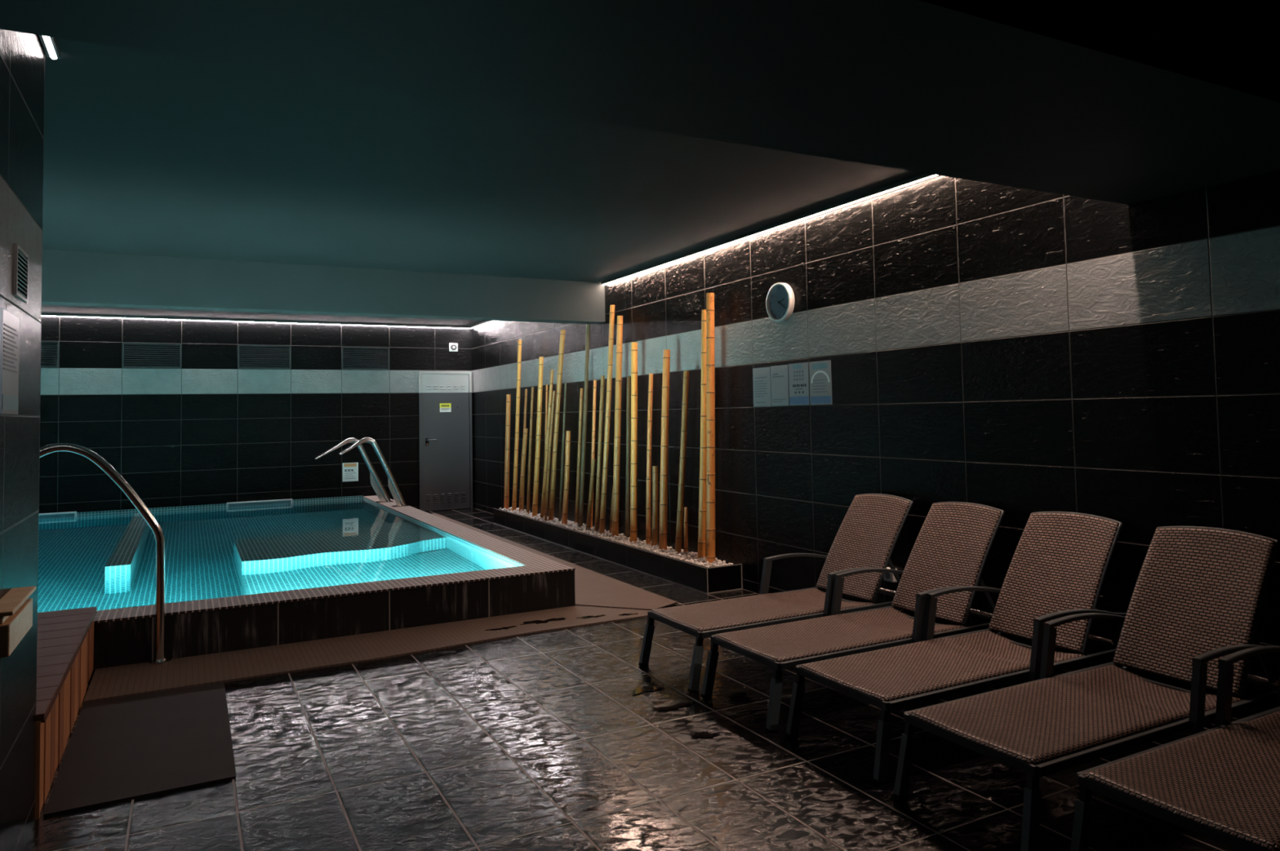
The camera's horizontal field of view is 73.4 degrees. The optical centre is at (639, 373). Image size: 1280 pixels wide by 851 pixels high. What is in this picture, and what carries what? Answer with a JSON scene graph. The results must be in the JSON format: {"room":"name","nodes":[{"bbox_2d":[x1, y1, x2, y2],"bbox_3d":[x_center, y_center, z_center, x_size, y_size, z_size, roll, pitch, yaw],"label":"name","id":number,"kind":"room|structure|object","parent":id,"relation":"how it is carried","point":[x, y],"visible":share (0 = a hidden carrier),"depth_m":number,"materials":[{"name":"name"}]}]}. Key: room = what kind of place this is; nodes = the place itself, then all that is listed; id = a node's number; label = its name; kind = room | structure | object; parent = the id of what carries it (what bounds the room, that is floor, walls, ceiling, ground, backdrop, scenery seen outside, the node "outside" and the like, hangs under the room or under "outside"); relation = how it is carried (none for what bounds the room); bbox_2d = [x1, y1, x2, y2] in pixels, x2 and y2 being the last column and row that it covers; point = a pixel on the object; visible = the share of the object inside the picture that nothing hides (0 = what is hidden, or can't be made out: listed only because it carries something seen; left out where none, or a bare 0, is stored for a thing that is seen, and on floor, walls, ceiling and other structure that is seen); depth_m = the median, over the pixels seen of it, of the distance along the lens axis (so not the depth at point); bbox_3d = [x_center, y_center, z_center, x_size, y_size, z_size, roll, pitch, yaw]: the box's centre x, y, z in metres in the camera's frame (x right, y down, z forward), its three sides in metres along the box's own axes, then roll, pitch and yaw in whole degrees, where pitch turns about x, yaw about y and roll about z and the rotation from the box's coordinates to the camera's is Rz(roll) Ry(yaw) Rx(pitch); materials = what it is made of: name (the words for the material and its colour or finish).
{"room":"indoor spa pool","nodes":[
{"label":"indoor spa pool","id":0,"kind":"room"},
{"bbox_2d":[0,29,44,850],"bbox_3d":[-1.915,0.027,-0.616,3.038,2.765,6.700,0,-3,-28],"label":"wall","id":1,"kind":"structure","parent":0,"point":[22,55],"depth_m":2.71,"materials":[{"name":"black tile"}]},
{"bbox_2d":[0,306,19,414],"bbox_3d":[-1.825,-0.032,2.475,0.002,0.295,0.390,0,-3,-28],"label":"poster","id":2,"kind":"object","parent":1,"relation":"attached to","point":[9,323],"visible":1,"depth_m":2.50,"materials":[{"name":"paper"}]},
{"bbox_2d":[3,323,17,373],"bbox_3d":[-1.849,-0.071,2.523,0.001,0.130,0.225,0,-3,-28],"label":"print","id":3,"kind":"object","parent":2,"relation":"attached to","point":[10,330],"depth_m":2.52},
{"bbox_2d":[0,586,35,657],"bbox_3d":[-1.758,0.690,2.403,0.062,0.118,0.392,0,-3,-28],"label":"wall box","id":4,"kind":"object","parent":1,"relation":"attached to","point":[15,606],"visible":1,"depth_m":2.35,"materials":[{"name":"brown wood"}]},
{"bbox_2d":[13,244,28,302],"bbox_3d":[-1.916,-0.308,2.657,0.010,0.153,0.200,0,-3,-28],"label":"air vent","id":5,"kind":"object","parent":1,"relation":"in","point":[20,258],"visible":1,"depth_m":2.65,"materials":[{"name":"grey metal"}]},
{"bbox_2d":[39,315,473,514],"bbox_3d":[-5.847,1.196,11.322,7.432,3.845,0.150,0,-3,-28],"label":"wall","id":6,"kind":"structure","parent":0,"point":[209,430],"depth_m":11.44,"materials":[{"name":"black tile"}]},
{"bbox_2d":[40,341,58,368],"bbox_3d":[-7.470,-0.238,10.449,0.659,0.325,0.022,0,-3,-28],"label":"air vent","id":7,"kind":"object","parent":6,"relation":"in","point":[48,342],"visible":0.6,"depth_m":10.56,"materials":[{"name":"metal"}]},
{"bbox_2d":[122,342,181,368],"bbox_3d":[-6.290,-0.232,11.071,0.659,0.325,0.022,0,-3,-28],"label":"air vent","id":8,"kind":"object","parent":6,"relation":"in","point":[123,344],"visible":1,"depth_m":11.07,"materials":[{"name":"metal"}]},
{"bbox_2d":[238,344,290,368],"bbox_3d":[-5.111,-0.225,11.693,0.659,0.325,0.022,0,-3,-28],"label":"air vent","id":9,"kind":"object","parent":6,"relation":"in","point":[240,346],"visible":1,"depth_m":11.69,"materials":[{"name":"metal"}]},
{"bbox_2d":[342,462,358,481],"bbox_3d":[-4.097,1.394,12.147,0.214,0.262,0.002,0,-3,-28],"label":"notice","id":10,"kind":"object","parent":6,"relation":"attached to","point":[350,470],"visible":1,"depth_m":12.15,"materials":[{"name":"white paper"}]},
{"bbox_2d":[344,469,355,479],"bbox_3d":[-4.098,1.422,12.144,0.150,0.136,0.001,0,-3,-28],"label":"print","id":11,"kind":"object","parent":10,"relation":"attached to","point":[348,473],"depth_m":12.14},
{"bbox_2d":[342,346,389,369],"bbox_3d":[-3.932,-0.219,12.315,0.659,0.325,0.022,0,-3,-28],"label":"air vent","id":12,"kind":"object","parent":6,"relation":"in","point":[383,349],"visible":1,"depth_m":12.31,"materials":[{"name":"metal"}]},
{"bbox_2d":[418,371,472,511],"bbox_3d":[-2.875,0.997,12.756,0.785,2.062,0.106,0,-3,-28],"label":"door","id":13,"kind":"structure","parent":6,"relation":"in","point":[445,438],"depth_m":12.77,"materials":[{"name":"grey paint"}]},
{"bbox_2d":[440,403,451,412],"bbox_3d":[-2.899,0.509,12.790,0.170,0.130,0.003,0,-3,-28],"label":"warning sign","id":14,"kind":"object","parent":13,"relation":"attached to","point":[444,407],"visible":1,"depth_m":12.79,"materials":[{"name":"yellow plastic"}]},
{"bbox_2d":[441,404,449,410],"bbox_3d":[-2.898,0.506,12.789,0.125,0.078,0.001,0,-3,-28],"label":"print","id":15,"kind":"object","parent":14,"relation":"attached to","point":[444,407],"depth_m":12.79},
{"bbox_2d":[448,342,457,351],"bbox_3d":[-2.804,-0.394,12.910,0.128,0.126,0.040,0,-3,-28],"label":"wall speaker","id":16,"kind":"object","parent":6,"relation":"attached to","point":[452,347],"visible":1,"depth_m":12.89,"materials":[{"name":"white plastic"}]},
{"bbox_2d":[450,344,456,350],"bbox_3d":[-2.798,-0.395,12.899,0.092,0.092,0.006,0,-3,-28],"label":"grille","id":17,"kind":"object","parent":16,"relation":"attached to","point":[453,347],"depth_m":12.89,"materials":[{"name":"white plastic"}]},
{"bbox_2d":[41,37,924,327],"bbox_3d":[-2.143,-1.169,4.432,7.532,0.100,15.911,0,-3,-28],"label":"ceiling","id":18,"kind":"structure","parent":0,"point":[145,153],"depth_m":4.97,"materials":[{"name":"grey paint"}]},
{"bbox_2d":[39,35,60,59],"bbox_3d":[-1.854,-1.193,2.593,0.040,0.030,1.230,0,-3,-28],"label":"recessed light","id":19,"kind":"object","parent":18,"relation":"in","point":[50,44],"visible":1,"depth_m":3.05,"materials":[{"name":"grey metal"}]},
{"bbox_2d":[42,35,57,59],"bbox_3d":[-1.854,-1.183,2.592,0.021,0.010,1.230,0,-3,-28],"label":"diffuser","id":20,"kind":"object","parent":19,"relation":"attached to","point":[49,43],"depth_m":3.04,"materials":[{"name":"white plastic"}]},
{"bbox_2d":[41,313,469,328],"bbox_3d":[-5.793,-0.713,11.344,7.230,0.030,0.040,0,-3,-28],"label":"recessed light","id":21,"kind":"object","parent":18,"relation":"in","point":[42,314],"visible":1,"depth_m":11.57,"materials":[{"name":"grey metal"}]},
{"bbox_2d":[41,248,604,324],"bbox_3d":[-3.662,-0.752,7.306,7.332,0.410,0.234,0,-3,-28],"label":"beam","id":22,"kind":"structure","parent":18,"relation":"attached to","point":[68,277],"depth_m":7.55,"materials":[{"name":"grey paint"}]},
{"bbox_2d":[470,320,494,328],"bbox_3d":[-1.535,-0.806,11.077,0.040,0.030,4.400,0,-3,-28],"label":"recessed light","id":23,"kind":"object","parent":18,"relation":"in","point":[486,322],"visible":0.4,"depth_m":12.53,"materials":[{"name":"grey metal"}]},
{"bbox_2d":[0,0,1279,204],"bbox_3d":[0.587,-1.037,2.510,4.294,0.445,1.035,0,-3,-28],"label":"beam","id":24,"kind":"structure","parent":18,"relation":"attached to","point":[1126,102],"depth_m":2.34,"materials":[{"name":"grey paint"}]},
{"bbox_2d":[600,173,937,285],"bbox_3d":[0.907,-1.067,6.449,0.040,0.030,5.540,0,-3,-28],"label":"recessed light","id":25,"kind":"object","parent":18,"relation":"in","point":[924,176],"visible":0.6,"depth_m":6.12,"materials":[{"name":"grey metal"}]},
{"bbox_2d":[23,508,1239,850],"bbox_3d":[-2.090,1.623,4.302,7.332,0.001,15.711,0,-3,-28],"label":"floor","id":26,"kind":"structure","parent":0,"point":[540,741],"depth_m":3.33,"materials":[{"name":"tile"}]},
{"bbox_2d":[35,606,97,820],"bbox_3d":[-3.144,1.429,3.601,1.311,0.362,1.995,0,-3,-28],"label":"bench","id":27,"kind":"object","parent":26,"relation":"on","point":[65,637],"depth_m":3.74,"materials":[{"name":"brown wood"}]},
{"bbox_2d":[43,682,235,817],"bbox_3d":[-2.142,1.593,3.767,0.620,0.010,1.360,0,-3,-28],"label":"floor mat","id":28,"kind":"object","parent":26,"relation":"on","point":[140,746],"visible":1,"depth_m":3.60,"materials":[{"name":"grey rubber"}]},
{"bbox_2d":[37,495,575,671],"bbox_3d":[-4.714,2.187,7.829,5.962,1.306,6.971,0,-3,-28],"label":"swimming pool","id":29,"kind":"object","parent":26,"relation":"on","point":[250,575],"visible":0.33,"depth_m":6.30,"materials":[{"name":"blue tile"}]},
{"bbox_2d":[314,437,394,503],"bbox_3d":[-3.705,1.266,11.140,0.978,0.869,0.168,0,-3,-28],"label":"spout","id":30,"kind":"object","parent":29,"relation":"on","point":[375,481],"visible":0.94,"depth_m":11.22,"materials":[{"name":"metal"}]},
{"bbox_2d":[338,437,409,507],"bbox_3d":[-3.280,1.225,10.597,0.834,0.881,0.168,0,-3,-28],"label":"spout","id":31,"kind":"object","parent":29,"relation":"on","point":[393,488],"visible":1,"depth_m":10.65,"materials":[{"name":"metal"}]},
{"bbox_2d":[84,605,661,702],"bbox_3d":[-1.395,1.649,5.313,3.395,0.012,0.620,0,-3,-28],"label":"runner mat","id":32,"kind":"object","parent":26,"relation":"on","point":[131,680],"visible":0.83,"depth_m":5.04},
{"bbox_2d":[40,443,171,665],"bbox_3d":[-3.223,1.016,4.701,1.162,1.266,0.116,0,-3,-28],"label":"handrail","id":33,"kind":"object","parent":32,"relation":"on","point":[160,659],"visible":0.89,"depth_m":4.90,"materials":[{"name":"metal"}]},
{"bbox_2d":[484,626,516,631],"bbox_3d":[-0.891,1.643,5.525,0.213,0.001,0.059,0,-3,-28],"label":"puddle","id":34,"kind":"object","parent":32,"relation":"on","point":[504,628],"visible":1,"depth_m":5.52,"materials":[{"name":"black"}]},
{"bbox_2d":[520,617,565,625],"bbox_3d":[-0.645,1.647,5.702,0.331,0.001,0.109,0,-3,-28],"label":"puddle","id":35,"kind":"object","parent":32,"relation":"on","point":[537,622],"visible":1,"depth_m":5.70,"materials":[{"name":"black liquid"}]},
{"bbox_2d":[575,614,605,618],"bbox_3d":[-0.329,1.645,5.803,0.210,0.001,0.071,0,-3,-28],"label":"puddle","id":36,"kind":"object","parent":32,"relation":"on","point":[597,616],"visible":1,"depth_m":5.79,"materials":[{"name":"black"}]},
{"bbox_2d":[617,613,637,616],"bbox_3d":[-0.080,1.643,5.851,0.138,0.001,0.055,-1,-3,-7],"label":"puddle","id":37,"kind":"object","parent":32,"relation":"on","point":[622,615],"visible":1,"depth_m":5.84,"materials":[{"name":"black liquid"}]},
{"bbox_2d":[431,513,677,610],"bbox_3d":[-1.574,1.812,8.973,0.655,0.007,6.900,0,-3,-28],"label":"runner mat","id":38,"kind":"object","parent":26,"relation":"on","point":[592,588],"visible":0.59,"depth_m":6.58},
{"bbox_2d":[493,506,742,594],"bbox_3d":[-0.546,1.708,8.880,0.325,0.194,5.153,0,-3,-28],"label":"planter","id":39,"kind":"object","parent":26,"relation":"on","point":[708,580],"visible":0.99,"depth_m":7.60,"materials":[{"name":"black stone"}]},
{"bbox_2d":[503,394,511,509],"bbox_3d":[-1.702,1.026,11.018,0.068,1.515,0.198,0,-3,-28],"label":"bamboo pole","id":40,"kind":"object","parent":39,"relation":"in","point":[506,504],"visible":1,"depth_m":10.99,"materials":[{"name":"beige wood"}]},
{"bbox_2d":[511,339,521,511],"bbox_3d":[-1.541,0.678,10.753,0.060,2.180,0.351,0,-3,-28],"label":"bamboo pole","id":41,"kind":"object","parent":39,"relation":"in","point":[519,344],"visible":0.98,"depth_m":10.74,"materials":[{"name":"beige wood"}]},
{"bbox_2d":[519,428,528,511],"bbox_3d":[-1.464,1.228,10.752,0.073,1.079,0.260,0,-3,-28],"label":"bamboo pole","id":42,"kind":"object","parent":39,"relation":"in","point":[525,430],"visible":0.99,"depth_m":10.72,"materials":[{"name":"beige wood"}]},
{"bbox_2d":[523,389,527,428],"bbox_3d":[-1.475,0.987,10.909,0.041,1.575,0.252,0,-3,-28],"label":"bamboo pole","id":43,"kind":"object","parent":39,"relation":"in","point":[526,390],"visible":0.31,"depth_m":10.85,"materials":[{"name":"beige wood"}]},
{"bbox_2d":[526,386,533,515],"bbox_3d":[-1.334,0.959,10.419,0.038,1.581,0.258,0,-3,-28],"label":"bamboo pole","id":44,"kind":"object","parent":39,"relation":"in","point":[532,388],"visible":0.98,"depth_m":10.40,"materials":[{"name":"beige wood"}]},
{"bbox_2d":[532,356,543,517],"bbox_3d":[-1.201,0.772,10.108,0.069,1.920,0.356,0,-3,-28],"label":"bamboo pole","id":45,"kind":"object","parent":39,"relation":"in","point":[535,505],"visible":0.98,"depth_m":10.09,"materials":[{"name":"beige wood"}]},
{"bbox_2d":[543,384,547,516],"bbox_3d":[-1.116,0.933,10.149,0.028,1.599,0.165,0,-3,-28],"label":"bamboo pole","id":46,"kind":"object","parent":39,"relation":"in","point":[546,391],"visible":0.56,"depth_m":10.12,"materials":[{"name":"beige wood"}]},
{"bbox_2d":[540,369,553,518],"bbox_3d":[-1.052,0.839,9.707,0.046,1.744,0.431,0,-3,-28],"label":"bamboo pole","id":47,"kind":"object","parent":39,"relation":"in","point":[549,406],"visible":0.94,"depth_m":9.69,"materials":[{"name":"beige wood"}]},
{"bbox_2d":[544,391,555,521],"bbox_3d":[-1.018,0.954,9.651,0.042,1.508,0.350,0,-3,-28],"label":"bamboo pole","id":48,"kind":"object","parent":39,"relation":"in","point":[553,392],"visible":1,"depth_m":9.63,"materials":[{"name":"beige wood"}]},
{"bbox_2d":[548,329,565,520],"bbox_3d":[-0.942,0.617,9.675,0.072,2.180,0.505,0,-3,-28],"label":"bamboo pole","id":49,"kind":"object","parent":39,"relation":"in","point":[557,414],"visible":0.99,"depth_m":9.64,"materials":[{"name":"beige wood"}]},
{"bbox_2d":[558,382,567,521],"bbox_3d":[-0.866,0.906,9.619,0.035,1.594,0.270,0,-3,-28],"label":"bamboo pole","id":50,"kind":"object","parent":39,"relation":"in","point":[566,384],"visible":1,"depth_m":9.61,"materials":[{"name":"beige wood"}]},
{"bbox_2d":[561,431,570,524],"bbox_3d":[-0.805,1.161,9.407,0.071,1.064,0.214,0,-3,-28],"label":"bamboo pole","id":51,"kind":"object","parent":39,"relation":"in","point":[566,477],"visible":0.97,"depth_m":9.39,"materials":[{"name":"beige wood"}]},
{"bbox_2d":[574,388,582,525],"bbox_3d":[-0.664,0.925,9.337,0.044,1.523,0.240,0,-3,-28],"label":"bamboo pole","id":52,"kind":"object","parent":39,"relation":"in","point":[578,477],"visible":0.99,"depth_m":9.32,"materials":[{"name":"beige wood"}]},
{"bbox_2d":[577,324,590,528],"bbox_3d":[-0.592,0.583,9.127,0.051,2.183,0.336,0,-3,-28],"label":"bamboo pole","id":53,"kind":"object","parent":39,"relation":"in","point":[588,326],"visible":0.98,"depth_m":9.11,"materials":[{"name":"wood"}]},
{"bbox_2d":[586,458,595,530],"bbox_3d":[-0.509,1.271,8.869,0.051,0.782,0.227,0,-3,-28],"label":"bamboo pole","id":54,"kind":"object","parent":39,"relation":"in","point":[593,465],"visible":0.98,"depth_m":8.85,"materials":[{"name":"beige wood"}]},
{"bbox_2d":[590,380,596,528],"bbox_3d":[-0.498,0.872,9.064,0.042,1.598,0.215,0,-3,-28],"label":"bamboo pole","id":55,"kind":"object","parent":39,"relation":"in","point":[593,452],"visible":0.73,"depth_m":9.04,"materials":[{"name":"beige wood"}]},
{"bbox_2d":[594,375,604,531],"bbox_3d":[-0.413,0.840,8.738,0.047,1.628,0.261,0,-3,-28],"label":"bamboo pole","id":56,"kind":"object","parent":39,"relation":"in","point":[602,377],"visible":0.97,"depth_m":8.72,"materials":[{"name":"beige wood"}]},
{"bbox_2d":[599,305,614,533],"bbox_3d":[-0.328,0.488,8.602,0.066,2.315,0.396,0,-3,-28],"label":"bamboo pole","id":57,"kind":"object","parent":39,"relation":"in","point":[607,418],"visible":0.99,"depth_m":8.59,"materials":[{"name":"beige wood"}]},
{"bbox_2d":[609,487,613,533],"bbox_3d":[-0.281,1.385,8.617,0.033,0.522,0.127,0,-3,-28],"label":"bamboo pole","id":58,"kind":"object","parent":39,"relation":"in","point":[611,519],"visible":0.51,"depth_m":8.61,"materials":[{"name":"beige wood"}]},
{"bbox_2d":[498,506,733,567],"bbox_3d":[-0.536,1.632,8.897,0.300,0.085,5.085,0,-3,-28],"label":"pebble bed","id":59,"kind":"object","parent":39,"relation":"in","point":[691,557],"visible":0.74,"depth_m":7.96,"materials":[{"name":"white gravel"}]},
{"bbox_2d":[611,315,622,536],"bbox_3d":[-0.220,0.538,8.387,0.070,2.190,0.259,0,-3,-28],"label":"bamboo pole","id":60,"kind":"object","parent":39,"relation":"in","point":[617,437],"visible":0.98,"depth_m":8.36,"materials":[{"name":"beige wood"}]},
{"bbox_2d":[624,377,630,537],"bbox_3d":[-0.119,0.831,8.315,0.045,1.595,0.135,0,-3,-28],"label":"bamboo pole","id":61,"kind":"object","parent":39,"relation":"in","point":[628,413],"visible":0.97,"depth_m":8.30,"materials":[{"name":"beige wood"}]},
{"bbox_2d":[630,342,637,543],"bbox_3d":[-0.057,0.662,8.061,0.073,1.907,0.160,0,-3,-28],"label":"bamboo pole","id":62,"kind":"object","parent":39,"relation":"in","point":[633,473],"visible":1,"depth_m":8.03,"materials":[{"name":"beige wood"}]},
{"bbox_2d":[645,373,653,544],"bbox_3d":[0.084,0.804,7.901,0.058,1.603,0.164,0,-3,-28],"label":"bamboo pole","id":63,"kind":"object","parent":39,"relation":"in","point":[648,508],"visible":0.98,"depth_m":7.88,"materials":[{"name":"beige wood"}]},
{"bbox_2d":[651,466,658,546],"bbox_3d":[0.134,1.216,7.727,0.068,0.763,0.101,0,-3,-28],"label":"bamboo pole","id":64,"kind":"object","parent":39,"relation":"in","point":[655,468],"visible":0.96,"depth_m":7.71,"materials":[{"name":"wood"}]},
{"bbox_2d":[658,349,670,552],"bbox_3d":[0.213,0.690,7.513,0.080,1.790,0.208,0,-3,-28],"label":"bamboo pole","id":65,"kind":"object","parent":39,"relation":"in","point":[663,533],"visible":0.98,"depth_m":7.48,"materials":[{"name":"beige wood"}]},
{"bbox_2d":[675,371,688,554],"bbox_3d":[0.359,0.778,7.292,0.064,1.589,0.261,0,-3,-28],"label":"bamboo pole","id":66,"kind":"object","parent":39,"relation":"in","point":[678,538],"visible":0.98,"depth_m":7.28,"materials":[{"name":"beige wood"}]},
{"bbox_2d":[684,506,688,555],"bbox_3d":[0.391,1.356,7.311,0.043,0.434,0.050,0,-3,-28],"label":"bamboo pole","id":67,"kind":"object","parent":39,"relation":"in","point":[686,508],"visible":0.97,"depth_m":7.29,"materials":[{"name":"brown wood"}]},
{"bbox_2d":[697,309,706,559],"bbox_3d":[0.523,0.519,7.063,0.078,2.077,0.206,0,-3,-28],"label":"bamboo pole","id":68,"kind":"object","parent":39,"relation":"in","point":[702,495],"visible":0.77,"depth_m":7.04,"materials":[{"name":"beige wood"}]},
{"bbox_2d":[706,293,715,563],"bbox_3d":[0.565,0.453,6.888,0.079,2.193,0.152,0,-3,-28],"label":"bamboo pole","id":69,"kind":"object","parent":39,"relation":"in","point":[710,384],"visible":0.99,"depth_m":6.86,"materials":[{"name":"beige wood"}]},
{"bbox_2d":[631,685,663,694],"bbox_3d":[0.026,1.577,4.291,0.194,0.001,0.096,0,-3,-28],"label":"puddle","id":70,"kind":"object","parent":26,"relation":"on","point":[645,688],"visible":1,"depth_m":4.28,"materials":[{"name":"black liquid"}]},
{"bbox_2d":[652,702,695,711],"bbox_3d":[0.169,1.562,4.029,0.220,0.001,0.065,0,-3,-28],"label":"puddle","id":71,"kind":"object","parent":26,"relation":"on","point":[674,707],"visible":1,"depth_m":4.02,"materials":[{"name":"black liquid"}]},
{"bbox_2d":[690,731,718,737],"bbox_3d":[0.273,1.544,3.669,0.125,0.001,0.066,-1,-3,-7],"label":"puddle","id":72,"kind":"object","parent":26,"relation":"on","point":[703,735],"visible":1,"depth_m":3.66,"materials":[{"name":"black"}]},
{"bbox_2d":[638,493,913,693],"bbox_3d":[0.812,1.164,4.852,1.581,0.865,0.615,0,-3,-28],"label":"sun lounger","id":73,"kind":"object","parent":26,"relation":"on","point":[867,536],"visible":0.96,"depth_m":4.93,"materials":[{"name":"wicker"}]},
{"bbox_2d":[701,502,1004,733],"bbox_3d":[1.115,1.133,4.306,1.581,0.865,0.615,0,-3,-28],"label":"sun lounger","id":74,"kind":"object","parent":26,"relation":"on","point":[951,548],"visible":0.93,"depth_m":4.39,"materials":[{"name":"wicker"}]},
{"bbox_2d":[785,511,1126,785],"bbox_3d":[1.434,1.103,3.780,1.581,0.865,0.615,0,-3,-28],"label":"sun lounger","id":75,"kind":"object","parent":26,"relation":"on","point":[1058,567],"visible":0.93,"depth_m":3.85,"materials":[{"name":"wicker"}]},
{"bbox_2d":[893,526,1279,850],"bbox_3d":[1.716,1.070,3.188,1.581,0.865,0.615,0,-3,-28],"label":"sun lounger","id":76,"kind":"object","parent":26,"relation":"on","point":[1197,601],"visible":0.96,"depth_m":3.27,"materials":[{"name":"wicker"}]},
{"bbox_2d":[1070,645,1279,850],"bbox_3d":[2.064,1.038,2.650,1.581,0.865,0.615,0,-3,-28],"label":"sun lounger","id":77,"kind":"object","parent":26,"relation":"on","point":[1220,784],"visible":1,"depth_m":2.51,"materials":[{"name":"wicker"}]},
{"bbox_2d":[471,169,1279,729],"bbox_3d":[1.181,0.296,6.132,0.150,2.795,15.961,0,-3,-28],"label":"wall","id":78,"kind":"structure","parent":0,"point":[1020,353],"depth_m":4.80,"materials":[{"name":"black tile"}]},
{"bbox_2d":[752,367,771,407],"bbox_3d":[0.917,0.102,6.468,0.002,0.294,0.222,0,-3,-28],"label":"notice","id":79,"kind":"object","parent":78,"relation":"attached to","point":[761,376],"visible":1,"depth_m":6.46,"materials":[{"name":"paper"}]},
{"bbox_2d":[754,377,767,403],"bbox_3d":[0.912,0.124,6.478,0.001,0.192,0.162,0,-3,-28],"label":"print","id":80,"kind":"object","parent":79,"relation":"attached to","point":[760,383],"depth_m":6.48},
{"bbox_2d":[770,364,788,406],"bbox_3d":[1.019,0.089,6.275,0.002,0.296,0.208,0,-3,-28],"label":"notice","id":81,"kind":"object","parent":78,"relation":"attached to","point":[779,374],"visible":1,"depth_m":6.27,"materials":[{"name":"paper"}]},
{"bbox_2d":[772,373,783,377],"bbox_3d":[1.010,0.013,6.292,0.001,0.028,0.142,0,-3,-28],"label":"print","id":82,"kind":"object","parent":81,"relation":"attached to","point":[774,375],"depth_m":6.29},
{"bbox_2d":[765,282,795,322],"bbox_3d":[1.017,-0.518,6.240,0.046,0.284,0.284,0,-3,-28],"label":"wall clock","id":83,"kind":"object","parent":78,"relation":"attached to","point":[780,302],"visible":1,"depth_m":6.23,"materials":[{"name":"white plastic"}]},
{"bbox_2d":[788,362,809,405],"bbox_3d":[1.123,0.075,6.078,0.002,0.298,0.222,0,-3,-28],"label":"notice","id":84,"kind":"object","parent":78,"relation":"attached to","point":[798,376],"visible":1,"depth_m":6.08,"materials":[{"name":"paper"}]},
{"bbox_2d":[792,383,806,393],"bbox_3d":[1.128,0.108,6.068,0.001,0.064,0.150,0,-3,-28],"label":"print","id":85,"kind":"object","parent":84,"relation":"on","point":[797,388],"depth_m":6.07},
{"bbox_2d":[808,360,831,404],"bbox_3d":[1.233,0.064,5.870,0.002,0.298,0.228,0,-3,-28],"label":"notice","id":86,"kind":"object","parent":78,"relation":"attached to","point":[820,379],"visible":1,"depth_m":5.87,"materials":[{"name":"beige paper"}]},
{"bbox_2d":[813,379,826,392],"bbox_3d":[1.230,0.086,5.874,0.001,0.085,0.145,0,-3,-28],"label":"print","id":87,"kind":"object","parent":86,"relation":"on","point":[819,385],"depth_m":5.87},
{"bbox_2d":[883,567,897,582],"bbox_3d":[1.531,1.232,5.253,0.042,0.080,0.085,0,-3,-28],"label":"wall socket","id":88,"kind":"object","parent":78,"relation":"attached to","point":[889,577],"visible":0.7,"depth_m":5.23,"materials":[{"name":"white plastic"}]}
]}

